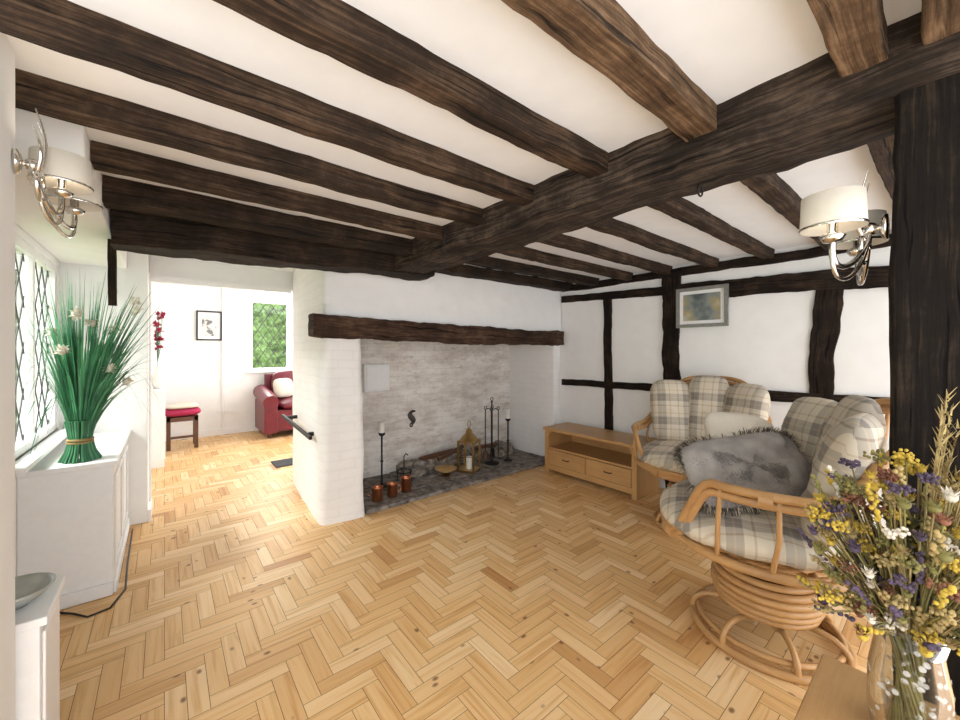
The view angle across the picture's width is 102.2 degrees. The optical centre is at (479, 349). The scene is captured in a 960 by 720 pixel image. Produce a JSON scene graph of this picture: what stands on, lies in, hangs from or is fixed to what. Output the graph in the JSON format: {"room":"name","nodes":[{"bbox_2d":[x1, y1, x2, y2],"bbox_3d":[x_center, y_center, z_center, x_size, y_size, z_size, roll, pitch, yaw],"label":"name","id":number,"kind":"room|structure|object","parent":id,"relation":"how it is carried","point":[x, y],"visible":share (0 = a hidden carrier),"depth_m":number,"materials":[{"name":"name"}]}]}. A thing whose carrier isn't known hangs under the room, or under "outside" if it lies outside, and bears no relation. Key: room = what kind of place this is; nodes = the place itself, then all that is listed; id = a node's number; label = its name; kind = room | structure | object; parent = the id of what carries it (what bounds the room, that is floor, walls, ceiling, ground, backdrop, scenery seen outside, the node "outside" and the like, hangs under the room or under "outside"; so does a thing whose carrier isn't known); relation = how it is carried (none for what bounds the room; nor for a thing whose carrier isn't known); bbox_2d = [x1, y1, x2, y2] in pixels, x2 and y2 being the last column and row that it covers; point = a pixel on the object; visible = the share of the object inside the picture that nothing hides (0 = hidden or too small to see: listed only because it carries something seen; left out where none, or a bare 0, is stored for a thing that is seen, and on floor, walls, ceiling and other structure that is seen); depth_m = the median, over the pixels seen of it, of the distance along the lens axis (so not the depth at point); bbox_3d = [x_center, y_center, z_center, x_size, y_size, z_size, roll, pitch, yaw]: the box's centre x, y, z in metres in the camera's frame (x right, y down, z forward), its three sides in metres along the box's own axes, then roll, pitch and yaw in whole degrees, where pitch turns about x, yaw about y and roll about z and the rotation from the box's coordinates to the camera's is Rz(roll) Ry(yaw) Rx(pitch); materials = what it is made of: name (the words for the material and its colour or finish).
{"room":"living room","nodes":[
{"label":"living room","id":0,"kind":"room"},
{"bbox_2d":[0,32,14,719],"bbox_3d":[-1.552,0.275,0.708,0.890,2.150,0.140,0,0,-39],"label":"wall","id":1,"kind":"structure","parent":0,"point":[7,55],"depth_m":0.99,"materials":[{"name":"white paint"}]},
{"bbox_2d":[15,223,59,576],"bbox_3d":[-2.269,0.275,1.762,0.150,2.150,2.400,0,0,-39],"label":"wall","id":2,"kind":"structure","parent":0,"point":[19,231],"depth_m":2.62,"materials":[{"name":"white paint"}]},
{"bbox_2d":[15,235,55,458],"bbox_3d":[-2.584,-0.015,2.203,0.060,1.130,1.180,0,0,-39],"label":"window","id":3,"kind":"structure","parent":2,"relation":"in","point":[27,260],"depth_m":2.20,"materials":[{"name":"glass"}]},
{"bbox_2d":[15,428,66,474],"bbox_3d":[-2.545,0.562,2.234,0.120,0.025,1.240,0,0,-39],"label":"trim","id":4,"kind":"structure","parent":2,"relation":"attached to","point":[27,461],"depth_m":2.08,"materials":[{"name":"white paint"}]},
{"bbox_2d":[15,109,126,268],"bbox_3d":[-2.186,-0.710,2.056,0.350,0.180,2.050,0,0,-39],"label":"wall","id":5,"kind":"structure","parent":0,"point":[89,245],"depth_m":1.78,"materials":[{"name":"white paint"}]},
{"bbox_2d":[12,108,102,237],"bbox_3d":[-1.268,-0.508,1.182,0.147,0.305,0.370,0,0,-34],"label":"wall sconce","id":6,"kind":"object","parent":5,"relation":"attached to","point":[61,178],"visible":1,"depth_m":1.12,"materials":[{"name":"brushed nickel"},{"name":"white lampshade fabric"}]},
{"bbox_2d":[108,238,116,305],"bbox_3d":[-2.057,-0.434,2.167,0.038,0.370,0.042,0,0,-39],"label":"bracket","id":7,"kind":"object","parent":5,"relation":"attached to","point":[112,252],"visible":0.9,"depth_m":2.15,"materials":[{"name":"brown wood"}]},
{"bbox_2d":[60,253,292,524],"bbox_3d":[-2.430,0.150,3.438,2.020,2.400,0.400,0,0,-39],"label":"wall","id":8,"kind":"structure","parent":0,"point":[120,414],"depth_m":2.99,"materials":[{"name":"white paint"}]},
{"bbox_2d":[151,282,292,433],"bbox_3d":[-3.833,0.150,6.519,2.900,2.400,0.150,0,0,-39],"label":"wall","id":9,"kind":"structure","parent":0,"point":[191,368],"depth_m":6.07,"materials":[{"name":"white paint"}]},
{"bbox_2d":[196,310,221,340],"bbox_3d":[-4.244,-0.380,6.066,0.330,0.460,0.025,0,0,-39],"label":"framed picture","id":10,"kind":"object","parent":9,"relation":"attached to","point":[208,323],"visible":1,"depth_m":6.06,"materials":[{"name":"white paper"}]},
{"bbox_2d":[165,425,258,440],"bbox_3d":[-3.721,1.300,6.501,2.750,0.100,0.020,0,0,-39],"label":"baseboard","id":11,"kind":"structure","parent":9,"relation":"attached to","point":[221,431],"depth_m":6.15,"materials":[{"name":"white paint"}]},
{"bbox_2d":[222,288,223,427],"bbox_3d":[-4.106,0.100,6.174,0.022,2.300,0.022,0,0,-17],"label":"trim","id":12,"kind":"structure","parent":9,"relation":"attached to","point":[222,288],"depth_m":6.17,"materials":[{"name":"white paint"}]},
{"bbox_2d":[218,407,228,411],"bbox_3d":[-4.107,0.950,6.190,0.140,0.080,0.015,0,0,-39],"label":"wall socket","id":13,"kind":"object","parent":9,"relation":"attached to","point":[226,409],"visible":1,"depth_m":6.20,"materials":[{"name":"white paint"}]},
{"bbox_2d":[250,299,289,370],"bbox_3d":[-3.616,-0.250,6.665,0.620,1.200,0.060,0,0,-39],"label":"window","id":14,"kind":"structure","parent":9,"relation":"in","point":[287,305],"depth_m":6.67,"materials":[{"name":"white paint"}]},
{"bbox_2d":[247,370,292,372],"bbox_3d":[-3.572,0.365,6.610,0.700,0.030,0.080,0,0,-39],"label":"trim","id":15,"kind":"structure","parent":9,"relation":"attached to","point":[268,370],"depth_m":6.53,"materials":[{"name":"white paint"}]},
{"bbox_2d":[292,270,559,525],"bbox_3d":[-0.495,0.275,4.327,2.842,2.150,1.288,0,0,-39],"label":"wall","id":16,"kind":"structure","parent":0,"point":[328,468],"depth_m":3.19,"materials":[{"name":"white paint"}]},
{"bbox_2d":[148,272,290,521],"bbox_3d":[-2.289,0.350,3.495,1.130,2.000,0.310,0,0,-39],"label":"trim","id":17,"kind":"structure","parent":16,"relation":"attached to","point":[152,278],"depth_m":3.36,"materials":[{"name":"white paint"}]},
{"bbox_2d":[282,414,313,439],"bbox_3d":[-1.587,0.670,3.461,0.145,0.086,0.929,0,0,-39],"label":"handrail","id":18,"kind":"object","parent":16,"relation":"attached to","point":[308,435],"visible":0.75,"depth_m":3.38,"materials":[{"name":"metal"}]},
{"bbox_2d":[363,364,389,391],"bbox_3d":[-1.081,0.290,4.047,0.280,0.280,0.058,0,0,-39],"label":"access panel","id":19,"kind":"object","parent":16,"relation":"attached to","point":[376,377],"visible":1,"depth_m":4.01,"materials":[{"name":"paint"}]},
{"bbox_2d":[308,314,563,346],"bbox_3d":[-0.152,-0.157,3.814,2.891,0.232,0.191,0,0,-39],"label":"lintel beam","id":20,"kind":"structure","parent":16,"relation":"attached to","point":[320,326],"depth_m":3.42,"materials":[{"name":"brown wood"}]},
{"bbox_2d":[331,273,560,330],"bbox_3d":[-0.158,-0.475,3.959,2.760,0.650,0.263,0,0,-39],"label":"chimney breast","id":21,"kind":"object","parent":20,"relation":"on","point":[441,298],"depth_m":3.69,"materials":[{"name":"white paint"}]},
{"bbox_2d":[360,341,508,477],"bbox_3d":[-0.555,0.275,4.612,2.570,2.150,0.150,0,0,-39],"label":"fireplace","id":22,"kind":"object","parent":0,"point":[448,386],"depth_m":4.50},
{"bbox_2d":[408,410,415,426],"bbox_3d":[-0.762,0.764,4.319,0.097,0.190,0.064,0,0,-39],"label":"wall ornament","id":23,"kind":"object","parent":22,"relation":"attached to","point":[411,417],"visible":1,"depth_m":4.30,"materials":[{"name":"metal"}]},
{"bbox_2d":[5,0,920,282],"bbox_3d":[0.003,-0.850,2.132,5.100,0.100,5.500,0,0,-39],"label":"ceiling","id":24,"kind":"structure","parent":0,"point":[729,48],"depth_m":1.17,"materials":[{"name":"paint"}]},
{"bbox_2d":[15,67,480,225],"bbox_3d":[-0.752,-0.761,1.608,1.968,0.102,0.096,0,0,-39],"label":"joist","id":25,"kind":"object","parent":24,"relation":"attached to","point":[52,97],"depth_m":1.39,"materials":[{"name":"brown wood"}]},
{"bbox_2d":[103,175,412,256],"bbox_3d":[-1.122,-0.747,2.325,1.637,0.147,0.122,0,0,-39],"label":"joist","id":26,"kind":"object","parent":24,"relation":"attached to","point":[119,193],"depth_m":2.11,"materials":[{"name":"brown wood"}]},
{"bbox_2d":[91,141,441,241],"bbox_3d":[-0.877,-0.763,2.026,1.641,0.101,0.096,0,0,-39],"label":"joist","id":27,"kind":"object","parent":24,"relation":"attached to","point":[105,157],"depth_m":1.81,"materials":[{"name":"brown wood"}]},
{"bbox_2d":[0,0,535,206],"bbox_3d":[-0.730,-0.763,1.114,2.575,0.102,0.101,0,0,-39],"label":"joist","id":28,"kind":"object","parent":24,"relation":"attached to","point":[63,26],"depth_m":1.09,"materials":[{"name":"brown wood"}]},
{"bbox_2d":[111,208,433,279],"bbox_3d":[-1.219,-0.674,2.711,1.967,0.276,0.294,0,0,-39],"label":"cross beam","id":29,"kind":"structure","parent":24,"relation":"attached to","point":[132,232],"depth_m":2.35,"materials":[{"name":"brown wood"}]},
{"bbox_2d":[211,0,606,178],"bbox_3d":[-0.480,-0.761,0.802,2.572,0.102,0.102,0,0,-39],"label":"joist","id":30,"kind":"object","parent":24,"relation":"attached to","point":[337,30],"depth_m":1.02,"materials":[{"name":"brown wood"}]},
{"bbox_2d":[434,263,571,291],"bbox_3d":[0.278,-0.752,4.037,2.012,0.106,0.156,0,0,-39],"label":"cross beam","id":31,"kind":"structure","parent":24,"relation":"attached to","point":[456,269],"depth_m":3.93,"materials":[{"name":"brown wood"}]},
{"bbox_2d":[457,256,598,285],"bbox_3d":[0.487,-0.760,3.691,2.105,0.096,0.092,0,0,-39],"label":"joist","id":32,"kind":"object","parent":24,"relation":"attached to","point":[488,262],"depth_m":3.63,"materials":[{"name":"brown wood"}]},
{"bbox_2d":[497,246,632,280],"bbox_3d":[0.749,-0.768,3.371,2.113,0.099,0.083,0,0,-39],"label":"joist","id":33,"kind":"object","parent":24,"relation":"attached to","point":[521,252],"depth_m":3.33,"materials":[{"name":"brown wood"}]},
{"bbox_2d":[534,234,671,274],"bbox_3d":[1.001,-0.766,3.063,2.109,0.096,0.080,0,0,-39],"label":"joist","id":34,"kind":"object","parent":24,"relation":"attached to","point":[567,242],"depth_m":2.99,"materials":[{"name":"brown wood"}]},
{"bbox_2d":[505,0,716,141],"bbox_3d":[-0.231,-0.762,0.501,2.580,0.102,0.113,0,0,-39],"label":"joist","id":35,"kind":"object","parent":24,"relation":"attached to","point":[599,32],"depth_m":0.97,"materials":[{"name":"brown wood"}]},
{"bbox_2d":[589,220,718,267],"bbox_3d":[1.255,-0.768,2.751,2.104,0.101,0.080,0,0,-39],"label":"joist","id":36,"kind":"object","parent":24,"relation":"attached to","point":[619,229],"depth_m":2.68,"materials":[{"name":"brown wood"}]},
{"bbox_2d":[395,13,959,273],"bbox_3d":[0.637,-0.707,1.651,0.328,0.234,3.860,0,0,-39],"label":"ceiling beam","id":37,"kind":"structure","parent":24,"relation":"attached to","point":[807,114],"depth_m":1.29,"materials":[{"name":"brown wood"}]},
{"bbox_2d":[658,200,774,258],"bbox_3d":[1.508,-0.769,2.443,2.122,0.100,0.085,0,0,-39],"label":"joist","id":38,"kind":"object","parent":24,"relation":"attached to","point":[685,211],"depth_m":2.36,"materials":[{"name":"brown wood"}]},
{"bbox_2d":[743,173,828,249],"bbox_3d":[1.756,-0.767,2.141,2.112,0.101,0.098,0,0,-39],"label":"joist","id":39,"kind":"object","parent":24,"relation":"attached to","point":[771,189],"depth_m":1.86,"materials":[{"name":"brown wood"}]},
{"bbox_2d":[810,0,890,78],"bbox_3d":[0.016,-0.761,0.193,2.575,0.101,0.107,0,0,-39],"label":"joist","id":40,"kind":"object","parent":24,"relation":"attached to","point":[857,33],"depth_m":0.88,"materials":[{"name":"brown wood"}]},
{"bbox_2d":[869,137,888,192],"bbox_3d":[2.003,-0.766,1.835,2.108,0.095,0.090,0,0,-39],"label":"joist","id":41,"kind":"object","parent":24,"relation":"attached to","point":[879,148],"depth_m":1.47,"materials":[{"name":"brown wood"}]},
{"bbox_2d":[919,0,959,43],"bbox_3d":[0.107,-0.763,0.083,2.572,0.103,0.103,0,0,-39],"label":"joist","id":42,"kind":"object","parent":24,"relation":"attached to","point":[940,19],"depth_m":0.84,"materials":[{"name":"brown wood"}]},
{"bbox_2d":[60,430,892,719],"bbox_3d":[-1.022,1.351,3.231,5.100,0.003,8.700,0,0,-39],"label":"floor","id":43,"kind":"structure","parent":0,"point":[535,593],"depth_m":1.94,"materials":[{"name":"brown wood"}]},
{"bbox_2d":[15,576,64,719],"bbox_3d":[-1.433,1.050,1.080,0.345,0.600,0.255,0,0,-39],"label":"base cabinet","id":44,"kind":"object","parent":43,"relation":"on","point":[37,624],"visible":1,"depth_m":1.10,"materials":[{"name":"paint"}]},
{"bbox_2d":[15,572,55,610],"bbox_3d":[-1.367,0.724,1.130,0.176,0.052,0.176,0,0,-39],"label":"ceramic bowl","id":45,"kind":"object","parent":44,"relation":"on","point":[28,587],"visible":0.55,"depth_m":1.18,"materials":[{"name":"grey ceramic"}]},
{"bbox_2d":[16,430,130,609],"bbox_3d":[-2.488,0.980,2.442,0.370,0.740,1.070,0,0,-39],"label":"cabinet","id":46,"kind":"object","parent":43,"relation":"on","point":[73,523],"visible":0.91,"depth_m":2.06,"materials":[{"name":"white paint"}]},
{"bbox_2d":[25,265,165,463],"bbox_3d":[-2.133,0.081,2.195,0.523,1.059,0.568,0,0,12],"label":"arrangement","id":47,"kind":"object","parent":46,"relation":"on","point":[84,386],"visible":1,"depth_m":2.10,"materials":[{"name":"plant"}]},
{"bbox_2d":[60,528,132,617],"bbox_3d":[-2.332,1.344,2.393,0.257,0.010,1.144,0,0,-39],"label":"power cable","id":48,"kind":"object","parent":43,"relation":"on","point":[125,587],"visible":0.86,"depth_m":2.09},
{"bbox_2d":[151,386,165,468],"bbox_3d":[-3.874,0.905,4.647,0.160,0.890,0.640,0,0,-39],"label":"base cabinet","id":49,"kind":"object","parent":43,"relation":"on","point":[157,408],"visible":0.74,"depth_m":4.42,"materials":[{"name":"paint"}]},
{"bbox_2d":[151,311,165,388],"bbox_3d":[-3.825,-0.003,4.614,0.233,0.925,0.146,0,0,40],"label":"vase","id":50,"kind":"object","parent":49,"relation":"on","point":[157,383],"visible":0.99,"depth_m":4.59,"materials":[{"name":"ceramic"}]},
{"bbox_2d":[165,402,200,450],"bbox_3d":[-4.144,1.044,5.382,0.420,0.613,0.420,0,0,-39],"label":"upholstered stool","id":51,"kind":"object","parent":43,"relation":"on","point":[187,411],"visible":0.96,"depth_m":5.25,"materials":[{"name":"red fabric"}]},
{"bbox_2d":[253,371,292,437],"bbox_3d":[-2.968,0.852,6.513,1.367,0.997,0.834,0,0,-39],"label":"leather sofa","id":52,"kind":"object","parent":43,"relation":"on","point":[274,398],"visible":0.41,"depth_m":6.04,"materials":[{"name":"red leather"}]},
{"bbox_2d":[271,458,292,467],"bbox_3d":[-2.285,1.344,4.653,0.360,0.012,0.300,0,0,-39],"label":"door mat","id":53,"kind":"object","parent":43,"relation":"on","point":[284,462],"visible":0.52,"depth_m":4.60,"materials":[{"name":"grey fabric"}]},
{"bbox_2d":[364,448,544,514],"bbox_3d":[-0.266,1.330,4.220,2.361,0.040,0.797,0,0,-39],"label":"hearth slab","id":54,"kind":"object","parent":43,"relation":"on","point":[432,483],"depth_m":3.94,"materials":[{"name":"grey stone"}]},
{"bbox_2d":[367,485,382,501],"bbox_3d":[-0.905,1.251,3.381,0.125,0.122,0.100,0,0,30],"label":"copper tankard","id":55,"kind":"object","parent":54,"relation":"on","point":[377,490],"visible":1,"depth_m":3.34,"materials":[{"name":"orange metal"}]},
{"bbox_2d":[378,422,386,487],"bbox_3d":[-0.944,0.998,3.721,0.110,0.632,0.110,0,0,-39],"label":"candlestick","id":56,"kind":"object","parent":54,"relation":"on","point":[381,433],"visible":0.88,"depth_m":3.71,"materials":[{"name":"black metal"}]},
{"bbox_2d":[387,481,401,496],"bbox_3d":[-0.779,1.254,3.481,0.119,0.116,0.095,0,0,16],"label":"copper tankard","id":57,"kind":"object","parent":54,"relation":"on","point":[392,491],"visible":1,"depth_m":3.45,"materials":[{"name":"orange metal"}]},
{"bbox_2d":[396,453,411,481],"bbox_3d":[-0.747,1.166,3.817,0.164,0.296,0.155,0,0,-39],"label":"trivet","id":58,"kind":"object","parent":54,"relation":"on","point":[403,468],"visible":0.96,"depth_m":3.82,"materials":[{"name":"black metal"}]},
{"bbox_2d":[400,475,411,491],"bbox_3d":[-0.682,1.248,3.625,0.131,0.128,0.105,0,0,-41],"label":"copper tankard","id":59,"kind":"object","parent":54,"relation":"on","point":[405,479],"visible":0.98,"depth_m":3.58,"materials":[{"name":"orange metal"}]},
{"bbox_2d":[396,440,512,477],"bbox_3d":[-0.215,1.236,4.550,1.584,0.194,0.336,0,0,-39],"label":"hearth rubble ledge","id":60,"kind":"object","parent":43,"relation":"on","point":[425,464],"visible":0.78,"depth_m":4.36,"materials":[{"name":"grey stone"}]},
{"bbox_2d":[434,465,456,476],"bbox_3d":[-0.357,1.273,4.045,0.240,0.078,0.240,0,0,-39],"label":"dish","id":61,"kind":"object","parent":60,"relation":"on","point":[445,470],"visible":1,"depth_m":4.08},
{"bbox_2d":[457,420,480,473],"bbox_3d":[-0.119,1.037,4.213,0.201,0.550,0.201,0,0,22],"label":"brass lantern","id":62,"kind":"object","parent":60,"relation":"on","point":[468,437],"visible":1,"depth_m":4.17,"materials":[{"name":"gold metal"}]},
{"bbox_2d":[482,397,499,464],"bbox_3d":[0.137,0.930,4.499,0.180,0.768,0.180,0,0,-39],"label":"tool","id":63,"kind":"object","parent":60,"relation":"on","point":[485,453],"visible":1,"depth_m":4.49,"materials":[{"name":"black metal"}]},
{"bbox_2d":[503,410,512,461],"bbox_3d":[0.333,1.008,4.607,0.110,0.612,0.110,0,0,-39],"label":"candlestick","id":64,"kind":"object","parent":60,"relation":"on","point":[507,418],"visible":1,"depth_m":4.60,"materials":[{"name":"black metal"}]},
{"bbox_2d":[543,422,658,500],"bbox_3d":[1.217,1.103,4.012,0.443,0.495,1.110,0,0,-39],"label":"tv stand","id":65,"kind":"object","parent":43,"relation":"on","point":[605,457],"visible":0.92,"depth_m":3.92,"materials":[{"name":"brown wood"}]},
{"bbox_2d":[631,375,771,536],"bbox_3d":[1.701,0.781,2.995,0.971,1.130,0.988,0,0,43],"label":"swivel chair","id":66,"kind":"object","parent":43,"relation":"on","point":[679,410],"visible":0.34,"depth_m":3.12,"materials":[{"name":"fabric"}]},
{"bbox_2d":[704,412,773,438],"bbox_3d":[1.420,0.490,2.088,0.410,0.286,0.213,0,0,-4],"label":"cushion","id":67,"kind":"object","parent":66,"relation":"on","point":[718,423],"visible":0.32,"depth_m":2.10,"materials":[{"name":"fabric"}]},
{"bbox_2d":[660,395,891,685],"bbox_3d":[1.408,0.775,1.842,0.993,1.144,0.981,0,0,29],"label":"swivel chair","id":68,"kind":"object","parent":43,"relation":"on","point":[757,559],"visible":0.76,"depth_m":1.65,"materials":[{"name":"fabric"}]},
{"bbox_2d":[672,426,812,517],"bbox_3d":[1.257,0.568,1.828,0.655,0.391,0.297,0,0,-1],"label":"cushion","id":69,"kind":"object","parent":68,"relation":"on","point":[768,460],"visible":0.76,"depth_m":1.78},
{"bbox_2d":[794,654,959,719],"bbox_3d":[0.788,1.050,0.557,0.605,0.600,0.547,0,0,-39],"label":"side table","id":70,"kind":"object","parent":43,"relation":"on","point":[836,690],"visible":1,"depth_m":0.84,"materials":[{"name":"brown wood"}]},
{"bbox_2d":[796,387,959,719],"bbox_3d":[0.818,0.410,0.734,0.333,0.677,0.338,0,0,32],"label":"vase","id":71,"kind":"object","parent":70,"relation":"on","point":[910,571],"visible":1,"depth_m":0.72,"materials":[{"name":"clear glass"}]},
{"bbox_2d":[888,72,959,715],"bbox_3d":[1.213,0.358,0.949,0.273,1.990,0.280,0,0,-39],"label":"post","id":72,"kind":"object","parent":43,"relation":"on","point":[924,126],"visible":0.62,"depth_m":0.93,"materials":[{"name":"black wood"}]},
{"bbox_2d":[798,170,889,285],"bbox_3d":[0.999,-0.327,1.049,0.455,0.307,0.147,0,0,-39],"label":"wall sconce","id":73,"kind":"object","parent":72,"relation":"attached to","point":[842,219],"visible":1,"depth_m":0.96,"materials":[{"name":"white fabric"}]},
{"bbox_2d":[560,234,896,532],"bbox_3d":[2.055,0.275,3.547,0.130,2.150,5.100,0,0,-39],"label":"wall","id":74,"kind":"structure","parent":0,"point":[767,342],"depth_m":3.27,"materials":[{"name":"white paint"}]},
{"bbox_2d":[676,283,728,327],"bbox_3d":[1.977,-0.385,3.458,0.025,0.360,0.430,0,0,-39],"label":"framed picture","id":75,"kind":"object","parent":74,"relation":"attached to","point":[704,306],"visible":1,"depth_m":3.44,"materials":[{"name":"silver metal"}]},
{"bbox_2d":[561,235,893,489],"bbox_3d":[2.295,0.293,3.142,0.090,2.148,4.082,0,0,-39],"label":"frame","id":76,"kind":"object","parent":74,"relation":"attached to","point":[827,288],"depth_m":3.12,"materials":[{"name":"black wood"}]},
{"label":"outside","id":77,"kind":"structure","parent":0,"visible":0},
{"label":"lawn","id":78,"kind":"structure","parent":77,"visible":0},
{"bbox_2d":[15,269,16,431],"bbox_3d":[-7.910,0.208,4.633,4.612,2.884,0.576,0,0,-41],"label":"hedge","id":79,"kind":"object","parent":78,"relation":"on","point":[15,269],"visible":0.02,"depth_m":5.60,"materials":[{"name":"green plant"}]},
{"bbox_2d":[253,302,285,367],"bbox_3d":[-4.580,-0.063,9.175,7.500,3.426,0.609,0,0,-39],"label":"hedge","id":80,"kind":"object","parent":78,"relation":"on","point":[268,307],"visible":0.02,"depth_m":8.93,"materials":[{"name":"green plant"}]}
]}

